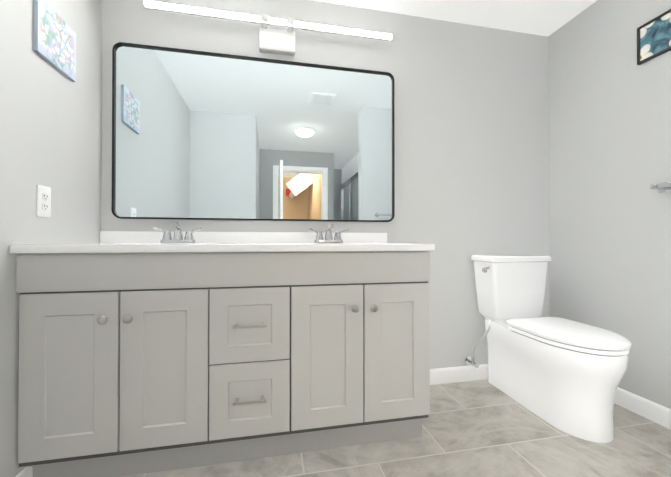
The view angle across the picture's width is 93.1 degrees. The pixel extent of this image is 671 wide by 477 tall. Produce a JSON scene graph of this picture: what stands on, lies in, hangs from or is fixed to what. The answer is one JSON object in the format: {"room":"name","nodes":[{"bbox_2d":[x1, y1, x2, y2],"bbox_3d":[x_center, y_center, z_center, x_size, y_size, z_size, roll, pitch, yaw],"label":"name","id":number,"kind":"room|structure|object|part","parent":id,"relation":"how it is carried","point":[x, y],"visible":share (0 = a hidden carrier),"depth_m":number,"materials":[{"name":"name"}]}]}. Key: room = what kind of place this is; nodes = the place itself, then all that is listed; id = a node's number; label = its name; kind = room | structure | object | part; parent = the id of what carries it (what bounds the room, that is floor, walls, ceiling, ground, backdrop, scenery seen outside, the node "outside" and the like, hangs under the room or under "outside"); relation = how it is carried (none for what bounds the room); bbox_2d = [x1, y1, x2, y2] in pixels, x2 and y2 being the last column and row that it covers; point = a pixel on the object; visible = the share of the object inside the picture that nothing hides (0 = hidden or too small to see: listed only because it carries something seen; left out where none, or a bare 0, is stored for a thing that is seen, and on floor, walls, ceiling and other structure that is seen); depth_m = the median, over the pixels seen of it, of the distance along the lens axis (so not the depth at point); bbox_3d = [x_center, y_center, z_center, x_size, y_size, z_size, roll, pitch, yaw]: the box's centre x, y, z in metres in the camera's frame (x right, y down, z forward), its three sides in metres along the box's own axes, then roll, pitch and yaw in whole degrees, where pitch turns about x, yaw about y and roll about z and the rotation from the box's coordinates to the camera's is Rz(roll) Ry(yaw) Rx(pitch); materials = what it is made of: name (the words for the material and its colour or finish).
{"room":"bathroom","nodes":[
{"label":"bathroom","id":0,"kind":"room"},
{"bbox_2d":[0,0,101,476],"bbox_3d":[-1.069,-0.252,0.713,0.100,2.314,1.876,0,0,-12],"label":"wall","id":1,"kind":"structure","parent":0,"point":[50,126],"depth_m":1.19,"materials":[{"name":"paint"}]},
{"bbox_2d":[15,466,32,476],"bbox_3d":[-0.964,0.857,0.474,0.013,0.092,1.381,0,0,-12],"label":"baseboard","id":2,"kind":"structure","parent":1,"relation":"attached to","point":[27,471],"depth_m":1.13,"materials":[{"name":"white wood"}]},
{"bbox_2d":[36,185,50,217],"bbox_3d":[-1.117,-0.141,1.221,0.009,0.118,0.074,0,0,-12],"label":"electrical outlet plate","id":3,"kind":"object","parent":1,"relation":"attached to","point":[43,201],"visible":1,"depth_m":1.21,"materials":[{"name":"white plastic"}]},
{"bbox_2d":[33,0,75,81],"bbox_3d":[-1.126,-0.797,1.285,0.014,0.212,0.234,0,0,-12],"label":"picture","id":4,"kind":"object","parent":1,"relation":"attached to","point":[54,39],"visible":0.94,"depth_m":1.26,"materials":[{"name":"paper"}]},
{"bbox_2d":[101,0,549,368],"bbox_3d":[0.121,-0.242,1.966,2.937,2.314,0.100,0,0,-12],"label":"wall","id":5,"kind":"structure","parent":0,"point":[471,124],"depth_m":2.03,"materials":[{"name":"paint"}]},
{"bbox_2d":[100,230,386,241],"bbox_3d":[-0.446,-0.005,1.783,1.548,0.062,0.021,0,0,-12],"label":"backsplash","id":6,"kind":"structure","parent":5,"relation":"attached to","point":[105,236],"depth_m":1.74,"materials":[{"name":"white stone"}]},
{"bbox_2d":[111,42,394,221],"bbox_3d":[-0.395,-0.555,1.794,1.533,0.909,0.030,0,0,-12],"label":"mirror","id":7,"kind":"object","parent":5,"relation":"attached to","point":[199,135],"visible":0.98,"depth_m":1.77,"materials":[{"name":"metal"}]},
{"bbox_2d":[144,0,391,55],"bbox_3d":[-0.325,-1.132,1.774,1.325,0.146,0.107,0,0,-12],"label":"sconce","id":8,"kind":"object","parent":5,"relation":"attached to","point":[276,41],"visible":1,"depth_m":1.77,"materials":[{"name":"white plastic"}]},
{"bbox_2d":[430,364,487,384],"bbox_3d":[0.872,0.869,2.055,1.154,0.092,0.013,0,0,-12],"label":"baseboard","id":9,"kind":"structure","parent":5,"relation":"attached to","point":[461,373],"depth_m":2.03,"materials":[{"name":"white wood"}]},
{"bbox_2d":[123,379,670,476],"bbox_3d":[0.675,0.919,-0.739,2.937,0.050,5.606,0,0,-12],"label":"floor","id":10,"kind":"structure","parent":0,"point":[480,428],"depth_m":1.35,"materials":[{"name":"tile"}]},
{"bbox_2d":[10,246,434,476],"bbox_3d":[-0.391,0.480,1.496,1.542,0.860,0.598,0,0,-12],"label":"bathroom vanity","id":11,"kind":"object","parent":10,"relation":"on","point":[142,352],"depth_m":1.22,"materials":[{"name":"grey wood"}]},
{"bbox_2d":[10,242,434,249],"bbox_3d":[-0.388,0.039,1.503,1.548,0.030,0.592,0,0,-12],"label":"countertop","id":12,"kind":"structure","parent":11,"relation":"on","point":[24,246],"depth_m":1.28,"materials":[{"name":"white stone"}]},
{"bbox_2d":[153,222,201,242],"bbox_3d":[-0.791,-0.028,1.591,0.225,0.106,0.090,0,0,-12],"label":"faucet","id":13,"kind":"object","parent":12,"relation":"on","point":[178,237],"depth_m":1.59,"materials":[{"name":"silver metal"}]},
{"bbox_2d":[309,224,348,242],"bbox_3d":[-0.034,-0.027,1.746,0.225,0.106,0.090,0,0,-12],"label":"faucet","id":14,"kind":"object","parent":12,"relation":"on","point":[328,235],"depth_m":1.74,"materials":[{"name":"silver metal"}]},
{"bbox_2d":[465,255,631,442],"bbox_3d":[1.132,0.509,1.725,0.453,0.808,0.763,0,0,-12],"label":"toilet","id":15,"kind":"object","parent":10,"relation":"on","point":[564,375],"visible":1,"depth_m":1.62,"materials":[{"name":"ceramic"}]},
{"bbox_3d":[1.093,0.311,1.993,0.421,0.408,0.218,0,0,-12],"label":"tank","id":16,"kind":"part","parent":15,"relation":"part of","materials":[{"name":"ceramic"}]},
{"bbox_3d":[1.151,0.712,1.718,0.358,0.402,0.726,0,0,-12],"label":"bowl","id":17,"kind":"part","parent":15,"relation":"part of","materials":[{"name":"ceramic"}]},
{"bbox_3d":[1.174,0.482,1.611,0.368,0.058,0.524,0,0,-12],"label":"seat","id":18,"kind":"part","parent":15,"relation":"part of","materials":[{"name":"plastic"}]},
{"bbox_2d":[312,0,596,36],"bbox_3d":[0.675,-1.445,-0.721,2.937,0.050,5.606,0,0,-12],"label":"ceiling","id":19,"kind":"structure","parent":0,"point":[547,18],"depth_m":1.95,"materials":[{"name":"paint"}]},
{"bbox_2d":[548,0,670,408],"bbox_3d":[1.844,-0.253,0.633,0.100,2.314,3.206,0,0,-12],"label":"wall","id":20,"kind":"structure","parent":0,"point":[609,103],"depth_m":1.78,"materials":[{"name":"paint"}]},
{"bbox_2d":[614,387,670,429],"bbox_3d":[1.607,0.865,1.494,0.013,0.092,1.406,0,0,-12],"label":"baseboard","id":21,"kind":"structure","parent":20,"relation":"attached to","point":[648,409],"depth_m":1.62,"materials":[{"name":"white wood"}]},
{"bbox_2d":[637,9,670,64],"bbox_3d":[1.626,-0.999,1.403,0.017,0.189,0.512,0,0,-12],"label":"picture","id":22,"kind":"object","parent":20,"relation":"attached to","point":[654,38],"visible":0.9,"depth_m":1.58},
{"bbox_2d":[650,181,670,192],"bbox_3d":[1.621,-0.251,1.259,0.081,0.048,0.611,0,0,-12],"label":"towel rail","id":23,"kind":"object","parent":20,"relation":"attached to","point":[663,187],"visible":1,"depth_m":1.52,"materials":[{"name":"silver metal"}]}
]}

